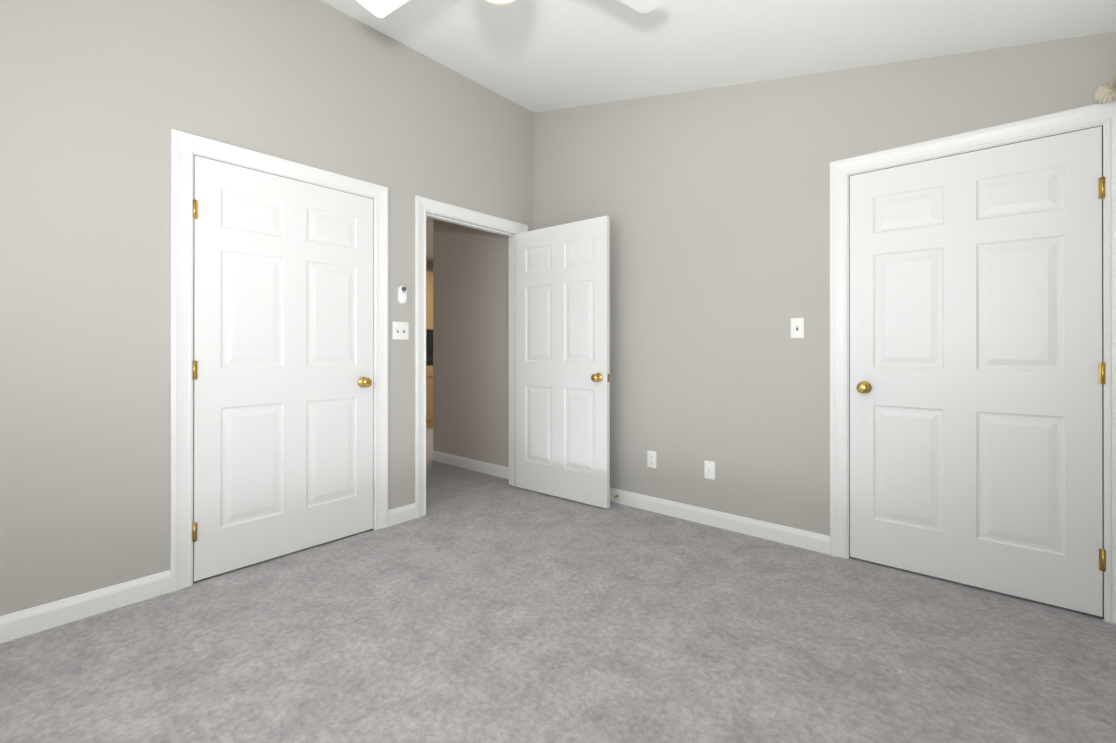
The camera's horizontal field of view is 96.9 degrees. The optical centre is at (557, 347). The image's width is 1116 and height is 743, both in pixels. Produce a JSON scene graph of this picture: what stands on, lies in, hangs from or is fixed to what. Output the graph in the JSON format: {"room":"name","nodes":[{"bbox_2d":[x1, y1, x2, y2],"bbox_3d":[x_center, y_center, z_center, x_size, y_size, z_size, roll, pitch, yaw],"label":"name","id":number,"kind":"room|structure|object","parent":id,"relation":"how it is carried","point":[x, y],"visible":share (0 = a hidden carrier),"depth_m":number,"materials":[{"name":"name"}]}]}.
{"room":"empty bedroom","nodes":[
{"label":"empty bedroom","id":0,"kind":"room"},
{"bbox_2d":[0,0,533,615],"bbox_3d":[-1.490,-0.432,2.736,0.120,3.120,3.820,0,0,41],"label":"wall","id":1,"kind":"structure","parent":0,"point":[100,100],"depth_m":2.19,"materials":[{"name":"paint"}]},
{"bbox_2d":[0,503,415,642],"bbox_3d":[-1.401,1.078,2.736,0.013,0.099,3.700,0,0,41],"label":"baseboard","id":2,"kind":"structure","parent":1,"relation":"attached to","point":[25,622],"depth_m":2.07,"materials":[{"name":"white wood"}]},
{"bbox_2d":[170,129,387,591],"bbox_3d":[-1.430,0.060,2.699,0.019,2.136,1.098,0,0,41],"label":"trim","id":3,"kind":"structure","parent":1,"relation":"attached to","point":[185,146],"depth_m":2.33,"materials":[{"name":"white wood"}]},
{"bbox_2d":[192,156,372,580],"bbox_3d":[-1.454,0.100,2.712,0.171,2.032,0.928,0,0,41],"label":"closet door","id":4,"kind":"structure","parent":1,"relation":"in","point":[283,366],"depth_m":2.64,"materials":[{"name":"white wood"}]},
{"bbox_2d":[392,322,408,339],"bbox_3d":[-1.012,-0.108,3.189,0.019,0.114,0.116,0,0,41],"label":"switch plate","id":5,"kind":"object","parent":1,"relation":"attached to","point":[400,330],"visible":1,"depth_m":3.19,"materials":[{"name":"white plastic"}]},
{"bbox_2d":[398,285,406,303],"bbox_3d":[-1.002,-0.340,3.193,0.027,0.122,0.058,0,0,41],"label":"remote","id":6,"kind":"object","parent":1,"relation":"attached to","point":[402,294],"visible":1,"depth_m":3.18,"materials":[{"name":"white plastic"}]},
{"bbox_2d":[415,195,527,517],"bbox_3d":[-0.649,0.061,3.718,0.158,2.136,1.059,0,0,41],"label":"door frame","id":7,"kind":"structure","parent":1,"relation":"attached to","point":[423,205],"depth_m":3.33,"materials":[{"name":"white wood"}]},
{"bbox_2d":[516,216,609,508],"bbox_3d":[0.006,0.101,3.718,0.889,2.032,0.171,0,0,39],"label":"entry door","id":8,"kind":"structure","parent":1,"relation":"in","point":[562,360],"depth_m":3.66,"materials":[{"name":"white wood"}]},
{"bbox_2d":[426,263,432,361],"bbox_3d":[-2.640,-0.116,6.975,0.120,2.500,4.370,0,0,41],"label":"wall","id":9,"kind":"structure","parent":0,"point":[429,267],"depth_m":7.63,"materials":[{"name":"paint"}]},
{"bbox_2d":[426,327,432,352],"bbox_3d":[-1.814,-0.090,7.565,0.360,0.350,0.700,0,0,41],"label":"microwave","id":10,"kind":"object","parent":9,"relation":"attached to","point":[429,349],"depth_m":7.22,"materials":[{"name":"black metal"}]},
{"bbox_2d":[426,271,432,326],"bbox_3d":[-1.903,-0.690,7.477,0.340,0.850,2.250,0,0,41],"label":"upper cabinet","id":11,"kind":"object","parent":9,"relation":"attached to","point":[429,275],"depth_m":7.24,"materials":[{"name":"brown wood"}]},
{"bbox_2d":[426,217,432,263],"bbox_3d":[-1.306,-1.367,5.837,3.630,0.120,4.370,0,0,41],"label":"ceiling","id":12,"kind":"structure","parent":0,"point":[429,240],"depth_m":6.04,"materials":[{"name":"white paint"}]},
{"bbox_2d":[433,219,508,466],"bbox_3d":[0.071,-0.118,5.584,1.210,2.500,2.660,0,0,41],"label":"wall","id":13,"kind":"structure","parent":0,"point":[470,343],"depth_m":4.59,"materials":[{"name":"paint"}]},
{"bbox_2d":[432,450,508,478],"bbox_3d":[-0.791,1.081,4.561,1.193,0.099,0.013,0,0,41],"label":"baseboard","id":14,"kind":"structure","parent":13,"relation":"attached to","point":[478,466],"depth_m":4.53,"materials":[{"name":"white wood"}]},
{"bbox_2d":[0,428,1115,742],"bbox_3d":[-0.661,1.154,3.833,7.210,0.050,6.570,0,0,41],"label":"floor","id":15,"kind":"structure","parent":0,"point":[470,606],"depth_m":1.85,"materials":[{"name":"carpet"}]},
{"bbox_2d":[426,361,432,428],"bbox_3d":[-1.980,0.675,7.169,0.620,0.920,0.563,0,0,41],"label":"base cabinet","id":16,"kind":"object","parent":15,"relation":"on","point":[429,365],"depth_m":6.91,"materials":[{"name":"brown wood"}]},
{"bbox_2d":[320,0,1115,112],"bbox_3d":[-0.137,-1.702,1.659,3.580,0.895,3.940,0,0,41],"label":"ceiling","id":17,"kind":"structure","parent":0,"point":[534,56],"depth_m":2.61,"materials":[{"name":"white paint"}]},
{"bbox_2d":[356,0,667,17],"bbox_3d":[-0.234,-1.369,1.637,1.163,0.562,1.257,0,0,41],"label":"ceiling fan","id":18,"kind":"object","parent":17,"relation":"hanging from","point":[380,8],"visible":1,"depth_m":1.90,"materials":[{"name":"white"}]},
{"bbox_2d":[534,32,1115,535],"bbox_3d":[1.105,-0.454,3.108,3.580,3.165,0.120,0,0,41],"label":"wall","id":19,"kind":"structure","parent":0,"point":[712,204],"depth_m":3.02,"materials":[{"name":"paint"}]},
{"bbox_2d":[647,450,655,467],"bbox_3d":[0.648,0.772,3.413,0.070,0.114,0.008,0,0,41],"label":"duplex electrical outlet","id":20,"kind":"object","parent":19,"relation":"attached to","point":[651,458],"visible":1,"depth_m":3.41,"materials":[{"name":"white plastic"}]},
{"bbox_2d":[704,460,714,479],"bbox_3d":[0.962,0.779,3.141,0.070,0.114,0.013,0,0,41],"label":"outlet","id":21,"kind":"object","parent":19,"relation":"attached to","point":[709,469],"visible":1,"depth_m":3.14,"materials":[{"name":"white plastic"}]},
{"bbox_2d":[610,487,829,554],"bbox_3d":[1.062,1.079,3.055,3.340,0.099,0.013,0,0,41],"label":"baseboard","id":22,"kind":"structure","parent":19,"relation":"attached to","point":[810,540],"depth_m":3.05,"materials":[{"name":"white wood"}]},
{"bbox_2d":[791,318,803,337],"bbox_3d":[1.355,-0.110,2.804,0.070,0.114,0.019,0,0,41],"label":"switch plate","id":23,"kind":"object","parent":19,"relation":"attached to","point":[797,327],"visible":1,"depth_m":2.80,"materials":[{"name":"white plastic"}]},
{"bbox_2d":[830,100,1115,623],"bbox_3d":[1.945,0.094,2.389,0.958,2.066,0.120,0,0,41],"label":"door frame","id":24,"kind":"structure","parent":19,"relation":"attached to","point":[1103,391],"depth_m":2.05,"materials":[{"name":"white wood"}]},
{"bbox_2d":[850,126,1105,616],"bbox_3d":[1.921,0.099,2.353,0.928,2.032,0.171,0,0,41],"label":"closet door","id":25,"kind":"structure","parent":19,"relation":"in","point":[977,373],"depth_m":2.29,"materials":[{"name":"white wood"}]},
{"bbox_3d":[1.139,-0.109,0.486,0.120,2.465,3.820,0,0,41],"label":"wall","id":26,"kind":"structure","parent":0,"visible":0},
{"bbox_2d":[1093,71,1115,103],"bbox_3d":[1.368,-1.015,0.960,0.144,0.077,2.695,0,0,41],"label":"curtain rod","id":27,"kind":"object","parent":26,"relation":"attached to","point":[1104,93],"visible":1,"depth_m":1.95,"materials":[{"name":"beige"}]}
]}

